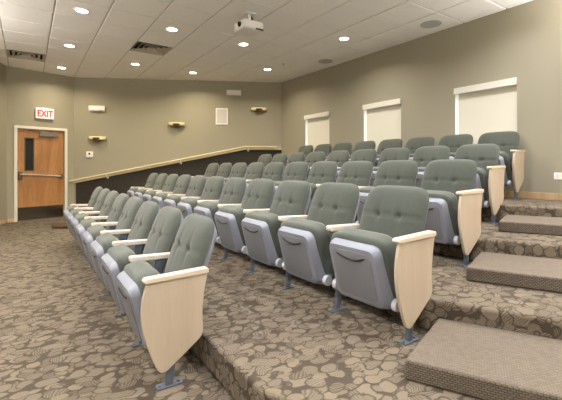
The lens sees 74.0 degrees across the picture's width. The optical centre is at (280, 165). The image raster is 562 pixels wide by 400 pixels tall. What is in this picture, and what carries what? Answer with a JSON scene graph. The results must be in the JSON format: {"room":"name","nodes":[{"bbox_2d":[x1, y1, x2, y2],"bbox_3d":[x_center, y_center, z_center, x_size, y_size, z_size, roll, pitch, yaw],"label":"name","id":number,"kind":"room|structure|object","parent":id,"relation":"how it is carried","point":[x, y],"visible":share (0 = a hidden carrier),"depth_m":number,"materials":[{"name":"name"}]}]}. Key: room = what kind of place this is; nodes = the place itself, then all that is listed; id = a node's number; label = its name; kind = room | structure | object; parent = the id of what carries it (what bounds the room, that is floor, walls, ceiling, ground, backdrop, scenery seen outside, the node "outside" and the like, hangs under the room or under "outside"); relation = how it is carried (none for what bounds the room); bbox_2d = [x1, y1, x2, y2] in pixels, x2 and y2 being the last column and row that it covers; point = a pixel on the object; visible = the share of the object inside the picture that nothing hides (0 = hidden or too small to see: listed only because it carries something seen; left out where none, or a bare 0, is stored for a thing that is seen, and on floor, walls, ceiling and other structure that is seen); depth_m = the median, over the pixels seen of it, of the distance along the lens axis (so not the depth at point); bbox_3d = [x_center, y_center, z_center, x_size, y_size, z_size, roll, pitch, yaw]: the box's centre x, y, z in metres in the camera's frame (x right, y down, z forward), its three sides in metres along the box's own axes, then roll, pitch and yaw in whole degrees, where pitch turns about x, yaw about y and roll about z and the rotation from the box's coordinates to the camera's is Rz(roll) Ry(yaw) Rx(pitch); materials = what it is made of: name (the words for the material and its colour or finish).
{"room":"lecture hall","nodes":[
{"label":"lecture hall","id":0,"kind":"room"},
{"bbox_2d":[0,63,6,219],"bbox_3d":[-4.980,-0.460,2.899,0.121,3.540,10.226,0,0,-10],"label":"wall","id":1,"kind":"structure","parent":0,"point":[3,68],"depth_m":7.82,"materials":[{"name":"beige paint"}]},
{"bbox_2d":[7,66,73,218],"bbox_3d":[-5.453,-0.460,8.486,0.120,3.540,1.437,0,0,41],"label":"wall","id":2,"kind":"structure","parent":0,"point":[27,90],"depth_m":8.38,"materials":[{"name":"beige paint"}]},
{"bbox_2d":[17,128,63,220],"bbox_3d":[-5.402,0.193,8.431,0.171,2.018,0.932,0,0,41],"label":"door","id":3,"kind":"structure","parent":2,"relation":"in","point":[40,153],"depth_m":8.43,"materials":[{"name":"brown wood"}]},
{"bbox_2d":[14,125,66,221],"bbox_3d":[-5.450,0.165,8.473,0.140,2.090,1.060,0,0,41],"label":"door frame","id":4,"kind":"structure","parent":2,"relation":"attached to","point":[15,126],"depth_m":8.27,"materials":[{"name":"white"}]},
{"bbox_2d":[35,107,53,119],"bbox_3d":[-5.357,-1.194,8.459,0.058,0.247,0.360,0,0,41],"label":"exit sign","id":5,"kind":"object","parent":2,"relation":"attached to","point":[42,113],"visible":1,"depth_m":8.43,"materials":[{"name":"white"}]},
{"bbox_2d":[0,217,234,399],"bbox_3d":[-1.747,1.260,3.347,10.080,0.100,13.300,0,0,-34],"label":"floor","id":6,"kind":"structure","parent":0,"point":[61,339],"depth_m":2.63,"materials":[{"name":"brown carpet"}]},
{"bbox_2d":[51,222,67,228],"bbox_3d":[-4.392,1.185,7.391,0.260,0.050,0.634,0,0,-34],"label":"step block","id":7,"kind":"object","parent":6,"relation":"on","point":[63,225],"visible":0.89,"depth_m":7.27,"materials":[{"name":"carpet"}]},
{"bbox_2d":[63,186,102,242],"bbox_3d":[-3.057,0.768,5.770,0.522,0.883,0.584,0,0,-34],"label":"seat","id":8,"kind":"object","parent":6,"relation":"on","point":[92,201],"visible":0.37,"depth_m":5.68,"materials":[{"name":"grey fabric"}]},
{"bbox_2d":[67,205,77,212],"bbox_3d":[-3.126,0.817,5.687,0.226,0.430,0.472,0,0,-34],"label":"seat cushion","id":9,"kind":"object","parent":8,"relation":"on","point":[71,207],"depth_m":5.53,"materials":[{"name":"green fabric"}]},
{"bbox_2d":[67,188,109,249],"bbox_3d":[-2.726,0.768,5.284,0.522,0.883,0.584,0,0,-34],"label":"seat","id":10,"kind":"object","parent":6,"relation":"on","point":[98,205],"visible":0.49,"depth_m":5.19,"materials":[{"name":"grey fabric"}]},
{"bbox_2d":[70,208,82,217],"bbox_3d":[-2.795,0.817,5.201,0.226,0.430,0.472,0,0,-34],"label":"seat cushion","id":11,"kind":"object","parent":10,"relation":"on","point":[76,211],"depth_m":5.06,"materials":[{"name":"green fabric"}]},
{"bbox_2d":[71,190,118,257],"bbox_3d":[-2.395,0.768,4.798,0.522,0.883,0.584,0,0,-34],"label":"seat","id":12,"kind":"object","parent":6,"relation":"on","point":[110,198],"visible":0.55,"depth_m":4.71,"materials":[{"name":"grey fabric"}]},
{"bbox_2d":[75,213,88,223],"bbox_3d":[-2.464,0.817,4.715,0.226,0.430,0.472,0,0,-34],"label":"seat cushion","id":13,"kind":"object","parent":12,"relation":"on","point":[79,217],"depth_m":4.56,"materials":[{"name":"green fabric"}]},
{"bbox_2d":[76,193,128,267],"bbox_3d":[-2.064,0.768,4.312,0.522,0.883,0.584,0,0,-34],"label":"seat","id":14,"kind":"object","parent":6,"relation":"on","point":[121,199],"visible":0.5,"depth_m":4.22,"materials":[{"name":"grey fabric"}]},
{"bbox_2d":[80,218,96,230],"bbox_3d":[-2.133,0.817,4.229,0.226,0.430,0.472,0,0,-34],"label":"seat cushion","id":15,"kind":"object","parent":14,"relation":"on","point":[84,224],"depth_m":4.07,"materials":[{"name":"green fabric"}]},
{"bbox_2d":[82,196,142,279],"bbox_3d":[-1.733,0.768,3.826,0.522,0.883,0.584,0,0,-34],"label":"seat","id":16,"kind":"object","parent":6,"relation":"on","point":[133,204],"visible":0.57,"depth_m":3.73,"materials":[{"name":"grey fabric"}]},
{"bbox_2d":[87,224,105,240],"bbox_3d":[-1.802,0.817,3.743,0.226,0.430,0.472,0,0,-34],"label":"seat cushion","id":17,"kind":"object","parent":16,"relation":"on","point":[93,231],"depth_m":3.59,"materials":[{"name":"green fabric"}]},
{"bbox_2d":[90,200,159,295],"bbox_3d":[-1.402,0.768,3.340,0.522,0.883,0.584,0,0,-34],"label":"seat","id":18,"kind":"object","parent":6,"relation":"on","point":[141,227],"visible":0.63,"depth_m":3.24,"materials":[{"name":"grey fabric"}]},
{"bbox_2d":[96,233,118,253],"bbox_3d":[-1.471,0.817,3.257,0.226,0.430,0.472,0,0,-34],"label":"seat cushion","id":19,"kind":"object","parent":18,"relation":"on","point":[104,241],"depth_m":3.10,"materials":[{"name":"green fabric"}]},
{"bbox_2d":[101,206,183,317],"bbox_3d":[-1.071,0.768,2.854,0.522,0.883,0.584,0,0,-34],"label":"seat","id":20,"kind":"object","parent":6,"relation":"on","point":[168,220],"visible":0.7,"depth_m":2.75,"materials":[{"name":"green fabric"}]},
{"bbox_2d":[107,244,135,272],"bbox_3d":[-1.140,0.817,2.771,0.226,0.430,0.472,0,0,-34],"label":"seat cushion","id":21,"kind":"object","parent":20,"relation":"on","point":[118,255],"depth_m":2.61,"materials":[{"name":"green fabric"}]},
{"bbox_2d":[116,213,216,390],"bbox_3d":[-0.720,0.768,2.337,0.522,0.883,0.658,0,0,-34],"label":"seat","id":22,"kind":"object","parent":6,"relation":"on","point":[164,311],"visible":1,"depth_m":2.09,"materials":[{"name":"green fabric"}]},
{"bbox_2d":[124,260,159,296],"bbox_3d":[-0.809,0.817,2.285,0.226,0.430,0.472,0,0,-34],"label":"seat cushion","id":23,"kind":"object","parent":22,"relation":"on","point":[134,272],"depth_m":2.16,"materials":[{"name":"green fabric"}]},
{"bbox_2d":[74,77,280,203],"bbox_3d":[-2.438,-0.460,9.313,5.118,3.540,0.120,0,0,-7],"label":"wall","id":24,"kind":"structure","parent":0,"point":[136,116],"depth_m":9.20,"materials":[{"name":"beige paint"}]},
{"bbox_2d":[88,106,104,110],"bbox_3d":[-4.431,-1.385,8.978,0.378,0.130,0.077,0,0,-7],"label":"emergency light","id":25,"kind":"object","parent":24,"relation":"attached to","point":[91,108],"visible":1,"depth_m":8.95,"materials":[{"name":"white plastic"}]},
{"bbox_2d":[88,136,106,141],"bbox_3d":[-4.426,-0.650,8.932,0.430,0.124,0.170,0,0,-7],"label":"wall sconce","id":26,"kind":"object","parent":24,"relation":"attached to","point":[94,138],"visible":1,"depth_m":8.91,"materials":[{"name":"gold glass"}]},
{"bbox_2d":[70,146,276,181],"bbox_3d":[-2.567,-0.057,9.174,4.930,0.888,0.104,0,0,-7],"label":"handrail","id":27,"kind":"object","parent":24,"relation":"attached to","point":[248,147],"visible":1,"depth_m":9.12,"materials":[{"name":"brown wood"}]},
{"bbox_2d":[168,122,185,127],"bbox_3d":[-2.569,-1.010,9.151,0.430,0.124,0.170,0,0,-7],"label":"wall sconce","id":28,"kind":"object","parent":24,"relation":"attached to","point":[174,124],"visible":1,"depth_m":9.13,"materials":[{"name":"gold glass"}]},
{"bbox_2d":[73,148,281,183],"bbox_3d":[-2.478,-0.015,9.226,5.018,0.869,0.045,0,0,-7],"label":"trim","id":29,"kind":"structure","parent":24,"relation":"attached to","point":[243,148],"depth_m":9.20,"materials":[{"name":"brown wood"}]},
{"bbox_2d":[76,150,281,207],"bbox_3d":[-2.455,0.400,9.245,4.968,1.620,0.012,0,0,-7],"label":"wall","id":30,"kind":"structure","parent":24,"relation":"attached to","point":[121,183],"depth_m":9.18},
{"bbox_2d":[216,108,227,124],"bbox_3d":[-1.486,-1.245,9.358,0.300,0.410,0.014,0,0,-7],"label":"wall speaker","id":31,"kind":"object","parent":24,"relation":"attached to","point":[221,113],"visible":1,"depth_m":9.36,"materials":[{"name":"white plastic"}]},
{"bbox_2d":[217,109,226,122],"bbox_3d":[-1.486,-1.245,9.360,0.244,0.354,0.008,0,0,-7],"label":"grille","id":32,"kind":"object","parent":31,"relation":"attached to","point":[221,113],"depth_m":9.36,"materials":[{"name":"grey"}]},
{"bbox_2d":[227,90,240,94],"bbox_3d":[-1.186,-1.843,9.375,0.360,0.125,0.049,0,0,-7],"label":"panel","id":33,"kind":"object","parent":24,"relation":"attached to","point":[229,92],"visible":1,"depth_m":9.35,"materials":[{"name":"white plastic"}]},
{"bbox_2d":[250,107,266,112],"bbox_3d":[-0.553,-1.410,9.388,0.430,0.124,0.170,0,0,-7],"label":"wall sconce","id":34,"kind":"object","parent":24,"relation":"attached to","point":[256,109],"visible":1,"depth_m":9.37,"materials":[{"name":"gold glass"}]},
{"bbox_2d":[0,0,532,82],"bbox_3d":[-1.548,-2.136,3.374,10.641,0.012,13.182,0,0,-34],"label":"ceiling","id":35,"kind":"structure","parent":0,"point":[26,24],"depth_m":6.00,"materials":[{"name":"tile"}]},
{"bbox_2d":[6,49,44,61],"bbox_3d":[-4.939,-2.185,7.235,0.603,0.110,0.576,0,0,-34],"label":"ceiling vent","id":36,"kind":"object","parent":35,"relation":"in","point":[10,53],"visible":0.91,"depth_m":7.30,"materials":[{"name":"grey"}]},
{"bbox_2d":[73,7,89,13],"bbox_3d":[-2.730,-2.125,5.110,0.210,0.008,0.210,0,0,-34],"label":"recessed light","id":37,"kind":"object","parent":35,"relation":"in","point":[76,9],"visible":1,"depth_m":5.09,"materials":[{"name":"white plastic"}]},
{"bbox_2d":[130,41,171,55],"bbox_3d":[-2.372,-2.185,6.805,0.603,0.110,0.576,0,0,-34],"label":"ceiling vent","id":38,"kind":"object","parent":35,"relation":"in","point":[143,47],"visible":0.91,"depth_m":6.89,"materials":[{"name":"grey"}]},
{"bbox_2d":[235,11,263,35],"bbox_3d":[-0.459,-2.002,5.203,0.351,0.272,0.312,0,0,-34],"label":"projector","id":39,"kind":"object","parent":35,"relation":"hanging from","point":[249,27],"visible":1,"depth_m":5.14,"materials":[{"name":"white plastic"}]},
{"bbox_2d":[0,0,505,79],"bbox_3d":[-1.769,-2.161,3.270,10.202,0.039,13.302,0,0,-34],"label":"grid","id":40,"kind":"object","parent":35,"relation":"attached to","point":[55,0],"visible":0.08,"depth_m":5.94,"materials":[{"name":"grey"}]},
{"bbox_2d":[420,20,441,27],"bbox_3d":[2.250,-2.125,5.597,0.304,0.010,0.304,0,0,-34],"label":"ceiling speaker","id":41,"kind":"object","parent":35,"relation":"attached to","point":[432,23],"visible":1,"depth_m":5.59,"materials":[{"name":"grey"}]},
{"bbox_2d":[190,243,481,399],"bbox_3d":[0.490,1.115,4.841,4.500,0.190,13.050,0,0,-34],"label":"floor","id":42,"kind":"structure","parent":0,"point":[260,340],"depth_m":2.16,"materials":[{"name":"brown carpet"}]},
{"bbox_2d":[127,173,157,197],"bbox_3d":[-2.719,0.579,7.317,0.522,0.883,0.584,0,0,-34],"label":"seat","id":43,"kind":"object","parent":42,"relation":"on","point":[152,178],"visible":0.46,"depth_m":7.22,"materials":[{"name":"grey fabric"}]},
{"bbox_2d":[134,173,167,202],"bbox_3d":[-2.388,0.579,6.831,0.522,0.883,0.584,0,0,-34],"label":"seat","id":44,"kind":"object","parent":42,"relation":"on","point":[160,181],"visible":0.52,"depth_m":6.74,"materials":[{"name":"grey fabric"}]},
{"bbox_2d":[136,189,147,194],"bbox_3d":[-2.457,0.627,6.748,0.226,0.430,0.472,0,0,-34],"label":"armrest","id":45,"kind":"object","parent":44,"relation":"on","point":[140,191],"depth_m":6.58,"materials":[{"name":"beige wood"}]},
{"bbox_2d":[142,174,178,201],"bbox_3d":[-2.057,0.579,6.345,0.522,0.883,0.584,0,0,-34],"label":"seat","id":46,"kind":"object","parent":42,"relation":"on","point":[171,180],"visible":0.45,"depth_m":6.25,"materials":[{"name":"grey fabric"}]},
{"bbox_2d":[145,190,156,196],"bbox_3d":[-2.126,0.627,6.262,0.226,0.430,0.472,0,0,-34],"label":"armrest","id":47,"kind":"object","parent":46,"relation":"on","point":[150,193],"depth_m":6.11,"materials":[{"name":"beige wood"}]},
{"bbox_2d":[152,174,191,208],"bbox_3d":[-1.726,0.579,5.859,0.522,0.883,0.584,0,0,-34],"label":"seat","id":48,"kind":"object","parent":42,"relation":"on","point":[182,184],"visible":0.41,"depth_m":5.76,"materials":[{"name":"grey fabric"}]},
{"bbox_2d":[155,192,167,200],"bbox_3d":[-1.795,0.627,5.776,0.226,0.430,0.472,0,0,-34],"label":"seat cushion","id":49,"kind":"object","parent":48,"relation":"on","point":[161,196],"depth_m":5.61,"materials":[{"name":"green fabric"}]},
{"bbox_2d":[163,175,206,207],"bbox_3d":[-1.395,0.579,5.373,0.522,0.883,0.584,0,0,-34],"label":"seat","id":50,"kind":"object","parent":42,"relation":"on","point":[196,186],"visible":0.46,"depth_m":5.28,"materials":[{"name":"grey fabric"}]},
{"bbox_2d":[166,195,181,206],"bbox_3d":[-1.464,0.627,5.290,0.226,0.430,0.472,0,0,-34],"label":"seat cushion","id":51,"kind":"object","parent":50,"relation":"on","point":[174,199],"depth_m":5.11,"materials":[{"name":"green fabric"}]},
{"bbox_2d":[177,176,224,217],"bbox_3d":[-1.064,0.579,4.887,0.522,0.883,0.584,0,0,-34],"label":"seat","id":52,"kind":"object","parent":42,"relation":"on","point":[213,188],"visible":0.54,"depth_m":4.78,"materials":[{"name":"grey fabric"}]},
{"bbox_2d":[180,197,197,212],"bbox_3d":[-1.133,0.627,4.804,0.226,0.430,0.472,0,0,-34],"label":"seat cushion","id":53,"kind":"object","parent":52,"relation":"on","point":[191,202],"depth_m":4.62,"materials":[{"name":"green fabric"}]},
{"bbox_2d":[193,177,247,242],"bbox_3d":[-0.734,0.579,4.401,0.522,0.883,0.584,0,0,-34],"label":"seat","id":54,"kind":"object","parent":42,"relation":"on","point":[234,189],"visible":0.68,"depth_m":4.30,"materials":[{"name":"grey fabric"}]},
{"bbox_2d":[197,201,218,235],"bbox_3d":[-0.802,0.627,4.318,0.226,0.430,0.472,0,0,-34],"label":"seat cushion","id":55,"kind":"object","parent":54,"relation":"on","point":[211,208],"depth_m":4.12,"materials":[{"name":"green fabric"}]},
{"bbox_2d":[214,178,274,259],"bbox_3d":[-0.403,0.579,3.915,0.522,0.883,0.584,0,0,-34],"label":"seat","id":56,"kind":"object","parent":42,"relation":"on","point":[259,194],"visible":0.75,"depth_m":3.79,"materials":[{"name":"grey fabric"}]},
{"bbox_2d":[218,205,245,245],"bbox_3d":[-0.471,0.627,3.832,0.226,0.430,0.472,0,0,-34],"label":"seat cushion","id":57,"kind":"object","parent":56,"relation":"on","point":[232,235],"depth_m":3.64,"materials":[{"name":"plastic"}]},
{"bbox_2d":[241,180,310,272],"bbox_3d":[-0.070,0.579,3.431,0.522,0.883,0.584,0,0,-35],"label":"seat","id":58,"kind":"object","parent":42,"relation":"on","point":[260,228],"visible":0.84,"depth_m":3.31,"materials":[{"name":"grey fabric"}]},
{"bbox_2d":[245,211,282,257],"bbox_3d":[-0.138,0.627,3.347,0.226,0.430,0.472,0,0,-35],"label":"seat cushion","id":59,"kind":"object","parent":58,"relation":"on","point":[268,245],"depth_m":3.16,"materials":[{"name":"green fabric"}]},
{"bbox_2d":[278,182,359,289],"bbox_3d":[0.268,0.579,2.951,0.522,0.883,0.584,0,0,-35],"label":"seat","id":60,"kind":"object","parent":42,"relation":"on","point":[304,244],"visible":0.91,"depth_m":2.83,"materials":[{"name":"green fabric"}]},
{"bbox_2d":[281,218,333,275],"bbox_3d":[0.201,0.627,2.866,0.226,0.430,0.472,0,0,-35],"label":"seat cushion","id":61,"kind":"object","parent":60,"relation":"on","point":[316,260],"depth_m":2.69,"materials":[{"name":"green fabric"}]},
{"bbox_2d":[326,185,435,345],"bbox_3d":[0.633,0.579,2.445,0.522,0.883,0.658,0,0,-36],"label":"seat","id":62,"kind":"object","parent":42,"relation":"on","point":[386,262],"visible":1,"depth_m":2.26,"materials":[{"name":"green fabric"}]},
{"bbox_2d":[331,228,396,297],"bbox_3d":[0.546,0.627,2.389,0.226,0.430,0.472,0,0,-36],"label":"seat cushion","id":63,"kind":"object","parent":62,"relation":"on","point":[352,281],"depth_m":2.25,"materials":[{"name":"green fabric"}]},
{"bbox_2d":[405,318,561,399],"bbox_3d":[1.540,0.970,1.603,1.833,0.100,0.612,0,0,29],"label":"step block","id":64,"kind":"object","parent":42,"relation":"on","point":[476,361],"visible":1,"depth_m":1.75,"materials":[{"name":"carpet"}]},
{"bbox_2d":[216,243,561,339],"bbox_3d":[1.137,0.920,4.922,3.340,0.200,12.458,0,0,-34],"label":"floor","id":65,"kind":"structure","parent":0,"point":[453,297],"depth_m":2.28,"materials":[{"name":"brown carpet"}]},
{"bbox_2d":[191,163,218,177],"bbox_3d":[-1.609,0.379,7.730,0.522,0.883,0.584,0,0,-34],"label":"seat","id":66,"kind":"object","parent":65,"relation":"on","point":[212,168],"visible":0.3,"depth_m":7.70,"materials":[{"name":"grey fabric"}]},
{"bbox_2d":[206,163,231,179],"bbox_3d":[-1.278,0.379,7.244,0.522,0.883,0.584,0,0,-34],"label":"seat","id":67,"kind":"object","parent":65,"relation":"on","point":[224,170],"visible":0.34,"depth_m":7.19,"materials":[{"name":"grey fabric"}]},
{"bbox_2d":[224,163,246,182],"bbox_3d":[-0.948,0.379,6.758,0.522,0.883,0.584,0,0,-34],"label":"seat","id":68,"kind":"object","parent":65,"relation":"on","point":[238,169],"visible":0.34,"depth_m":6.72,"materials":[{"name":"grey fabric"}]},
{"bbox_2d":[244,162,264,179],"bbox_3d":[-0.617,0.379,6.272,0.522,0.883,0.584,0,0,-34],"label":"seat","id":69,"kind":"object","parent":65,"relation":"on","point":[255,170],"visible":0.31,"depth_m":6.25,"materials":[{"name":"grey fabric"}]},
{"bbox_2d":[246,162,284,184],"bbox_3d":[-0.285,0.379,5.786,0.522,0.883,0.584,0,0,-34],"label":"seat","id":70,"kind":"object","parent":65,"relation":"on","point":[274,171],"visible":0.34,"depth_m":5.76,"materials":[{"name":"grey fabric"}]},
{"bbox_2d":[270,162,308,207],"bbox_3d":[0.045,0.379,5.300,0.522,0.883,0.584,0,0,-34],"label":"seat","id":71,"kind":"object","parent":65,"relation":"on","point":[298,171],"visible":0.44,"depth_m":5.26,"materials":[{"name":"grey fabric"}]},
{"bbox_2d":[306,161,337,214],"bbox_3d":[0.376,0.379,4.814,0.522,0.883,0.584,0,0,-34],"label":"seat","id":72,"kind":"object","parent":65,"relation":"on","point":[321,172],"visible":0.46,"depth_m":4.78,"materials":[{"name":"grey fabric"}]},
{"bbox_2d":[309,183,316,199],"bbox_3d":[0.307,0.427,4.731,0.226,0.430,0.472,0,0,-34],"label":"seat cushion","id":73,"kind":"object","parent":72,"relation":"on","point":[313,187],"depth_m":4.51,"materials":[{"name":"green fabric"}]},
{"bbox_2d":[316,161,372,222],"bbox_3d":[0.709,0.379,4.330,0.522,0.883,0.584,0,0,-35],"label":"seat","id":74,"kind":"object","parent":65,"relation":"on","point":[359,173],"visible":0.34,"depth_m":4.32,"materials":[{"name":"grey fabric"}]},
{"bbox_2d":[356,160,417,228],"bbox_3d":[1.047,0.379,3.850,0.522,0.883,0.584,0,0,-35],"label":"seat","id":75,"kind":"object","parent":65,"relation":"on","point":[390,172],"visible":0.45,"depth_m":3.84,"materials":[{"name":"grey fabric"}]},
{"bbox_2d":[359,187,373,192],"bbox_3d":[0.980,0.427,3.765,0.226,0.430,0.472,0,0,-35],"label":"seat cushion","id":76,"kind":"object","parent":75,"relation":"on","point":[364,189],"depth_m":3.78,"materials":[{"name":"green fabric"}]},
{"bbox_2d":[421,159,483,266],"bbox_3d":[1.412,0.379,3.344,0.522,0.883,0.658,0,0,-36],"label":"seat","id":77,"kind":"object","parent":65,"relation":"on","point":[454,210],"visible":0.72,"depth_m":3.12,"materials":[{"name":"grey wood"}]},
{"bbox_2d":[426,190,459,235],"bbox_3d":[1.325,0.427,3.288,0.226,0.430,0.472,0,0,-36],"label":"seat cushion","id":78,"kind":"object","parent":77,"relation":"on","point":[445,223],"depth_m":3.09,"materials":[{"name":"plastic"}]},
{"bbox_2d":[466,252,561,292],"bbox_3d":[2.272,0.770,2.485,1.833,0.100,0.612,0,0,29],"label":"step block","id":79,"kind":"object","parent":65,"relation":"on","point":[528,272],"visible":1,"depth_m":2.60,"materials":[{"name":"carpet"}]},
{"bbox_2d":[281,0,561,200],"bbox_3d":[3.083,-0.460,5.173,0.160,3.540,10.880,0,0,-34],"label":"wall","id":80,"kind":"structure","parent":0,"point":[523,42],"depth_m":5.71,"materials":[{"name":"beige paint"}]},
{"bbox_2d":[304,111,328,151],"bbox_3d":[0.810,-0.637,8.383,0.087,1.075,0.854,0,0,-34],"label":"roller shade","id":81,"kind":"object","parent":80,"relation":"attached to","point":[318,123],"visible":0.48,"depth_m":8.39,"materials":[{"name":"white"}]},
{"bbox_2d":[364,110,366,140],"bbox_3d":[1.893,-0.598,6.885,0.180,1.065,0.910,0,0,-34],"label":"window","id":82,"kind":"structure","parent":80,"relation":"in","point":[365,111],"depth_m":7.23,"materials":[{"name":"white"}]},
{"bbox_2d":[363,98,400,151],"bbox_3d":[1.852,-0.637,6.854,0.087,1.075,0.874,0,0,-34],"label":"roller shade","id":83,"kind":"object","parent":80,"relation":"attached to","point":[384,117],"visible":0.55,"depth_m":6.84,"materials":[{"name":"white"}]},
{"bbox_2d":[455,94,458,134],"bbox_3d":[2.940,-0.598,5.347,0.180,1.065,0.910,0,0,-34],"label":"window","id":84,"kind":"structure","parent":80,"relation":"in","point":[456,96],"depth_m":5.69,"materials":[{"name":"white"}]},
{"bbox_2d":[454,77,516,143],"bbox_3d":[2.899,-0.637,5.317,0.087,1.075,0.874,0,0,-34],"label":"roller shade","id":85,"kind":"object","parent":80,"relation":"attached to","point":[487,107],"visible":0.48,"depth_m":5.30,"materials":[{"name":"white"}]},
{"bbox_2d":[504,191,561,200],"bbox_3d":[2.291,0.378,6.183,0.012,0.085,8.117,0,0,-34],"label":"baseboard","id":86,"kind":"structure","parent":80,"relation":"attached to","point":[532,195],"depth_m":4.76,"materials":[{"name":"brown wood"}]},
{"bbox_2d":[306,219,561,260],"bbox_3d":[1.722,0.720,5.049,2.230,0.200,11.736,0,0,-34],"label":"floor","id":87,"kind":"structure","parent":0,"point":[491,239],"depth_m":3.15,"materials":[{"name":"brown carpet"}]},
{"bbox_2d":[247,154,271,167],"bbox_3d":[-0.538,0.178,8.182,0.522,0.883,0.584,0,0,-34],"label":"seat","id":88,"kind":"object","parent":87,"relation":"on","point":[265,159],"visible":0.26,"depth_m":8.14,"materials":[{"name":"grey fabric"}]},
{"bbox_2d":[264,153,287,169],"bbox_3d":[-0.207,0.178,7.696,0.522,0.883,0.584,0,0,-34],"label":"seat","id":89,"kind":"object","parent":87,"relation":"on","point":[282,157],"visible":0.17,"depth_m":7.68,"materials":[{"name":"grey fabric"}]},
{"bbox_2d":[282,152,304,177],"bbox_3d":[0.124,0.178,7.210,0.522,0.883,0.584,0,0,-34],"label":"seat","id":90,"kind":"object","parent":87,"relation":"on","point":[294,157],"visible":0.25,"depth_m":7.21,"materials":[{"name":"grey fabric"}]},
{"bbox_2d":[305,151,325,180],"bbox_3d":[0.455,0.178,6.724,0.522,0.883,0.584,0,0,-34],"label":"seat","id":91,"kind":"object","parent":87,"relation":"on","point":[313,157],"visible":0.24,"depth_m":6.73,"materials":[{"name":"grey fabric"}]},
{"bbox_2d":[310,150,348,181],"bbox_3d":[0.786,0.178,6.238,0.522,0.883,0.584,0,0,-34],"label":"seat","id":92,"kind":"object","parent":87,"relation":"on","point":[340,157],"visible":0.21,"depth_m":6.22,"materials":[{"name":"grey fabric"}]},
{"bbox_2d":[335,149,376,181],"bbox_3d":[1.117,0.178,5.752,0.522,0.883,0.584,0,0,-34],"label":"seat","id":93,"kind":"object","parent":87,"relation":"on","point":[370,155],"visible":0.21,"depth_m":5.74,"materials":[{"name":"grey fabric"}]},
{"bbox_2d":[370,148,409,186],"bbox_3d":[1.451,0.178,5.270,0.522,0.883,0.584,0,0,-35],"label":"seat","id":94,"kind":"object","parent":87,"relation":"on","point":[387,154],"visible":0.27,"depth_m":5.27,"materials":[{"name":"grey fabric"}]},
{"bbox_2d":[413,146,449,187],"bbox_3d":[1.796,0.178,4.796,0.522,0.883,0.584,0,0,-37],"label":"seat","id":95,"kind":"object","parent":87,"relation":"on","point":[423,156],"visible":0.36,"depth_m":4.81,"materials":[{"name":"grey fabric"}]},
{"bbox_2d":[454,144,505,223],"bbox_3d":[2.175,0.178,4.301,0.522,0.883,0.658,0,0,-38],"label":"seat","id":96,"kind":"object","parent":87,"relation":"on","point":[490,176],"visible":0.44,"depth_m":4.08,"materials":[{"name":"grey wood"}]},
{"bbox_2d":[477,167,488,200],"bbox_3d":[2.089,0.227,4.243,0.226,0.430,0.472,0,0,-38],"label":"seat cushion","id":97,"kind":"object","parent":96,"relation":"on","point":[482,183],"depth_m":4.03,"materials":[{"name":"green fabric"}]},
{"bbox_2d":[499,215,561,235],"bbox_3d":[3.004,0.570,3.347,1.833,0.100,0.612,0,0,29],"label":"step block","id":98,"kind":"object","parent":87,"relation":"on","point":[541,225],"visible":1,"depth_m":3.45,"materials":[{"name":"carpet"}]},
{"bbox_2d":[481,197,561,222],"bbox_3d":[1.647,0.520,6.127,1.140,0.200,8.722,0,0,-34],"label":"floor","id":99,"kind":"structure","parent":0,"point":[524,206],"depth_m":4.02,"materials":[{"name":"brown carpet"}]},
{"bbox_2d":[285,145,312,166],"bbox_3d":[0.369,-0.021,8.255,0.522,0.883,0.584,0,0,-34],"label":"seat","id":100,"kind":"object","parent":99,"relation":"on","point":[306,149],"visible":0.18,"depth_m":8.23,"materials":[{"name":"grey fabric"}]},
{"bbox_2d":[305,144,331,160],"bbox_3d":[0.700,-0.021,7.769,0.522,0.883,0.584,0,0,-34],"label":"seat","id":101,"kind":"object","parent":99,"relation":"on","point":[326,148],"visible":0.16,"depth_m":7.74,"materials":[{"name":"grey fabric"}]},
{"bbox_2d":[325,142,351,160],"bbox_3d":[1.031,-0.021,7.282,0.522,0.883,0.584,0,0,-34],"label":"seat","id":102,"kind":"object","parent":99,"relation":"on","point":[347,146],"visible":0.17,"depth_m":7.27,"materials":[{"name":"grey fabric"}]},
{"bbox_2d":[348,141,375,160],"bbox_3d":[1.362,-0.021,6.796,0.522,0.883,0.584,0,0,-34],"label":"seat","id":103,"kind":"object","parent":99,"relation":"on","point":[363,144],"visible":0.11,"depth_m":6.81,"materials":[{"name":"grey fabric"}]},
{"bbox_2d":[374,139,402,166],"bbox_3d":[1.693,-0.021,6.311,0.522,0.883,0.584,0,0,-34],"label":"seat","id":104,"kind":"object","parent":99,"relation":"on","point":[389,143],"visible":0.17,"depth_m":6.33,"materials":[{"name":"grey fabric"}]},
{"bbox_2d":[405,137,434,159],"bbox_3d":[2.029,-0.021,5.831,0.522,0.883,0.584,0,0,-36],"label":"seat","id":105,"kind":"object","parent":99,"relation":"on","point":[412,144],"visible":0.23,"depth_m":5.88,"materials":[{"name":"grey fabric"}]},
{"bbox_2d":[438,134,472,158],"bbox_3d":[2.380,-0.021,5.362,0.522,0.883,0.584,0,0,-38],"label":"seat","id":106,"kind":"object","parent":99,"relation":"on","point":[453,142],"visible":0.29,"depth_m":5.39,"materials":[{"name":"grey fabric"}]},
{"bbox_2d":[477,131,524,199],"bbox_3d":[2.772,-0.021,4.879,0.522,0.883,0.658,0,0,-40],"label":"seat","id":107,"kind":"object","parent":99,"relation":"on","point":[510,157],"visible":0.51,"depth_m":4.67,"materials":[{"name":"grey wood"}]},
{"bbox_2d":[499,151,510,179],"bbox_3d":[2.688,0.027,4.817,0.226,0.430,0.472,0,0,-40],"label":"seat cushion","id":108,"kind":"object","parent":107,"relation":"on","point":[504,157],"depth_m":4.61,"materials":[{"name":"green fabric"}]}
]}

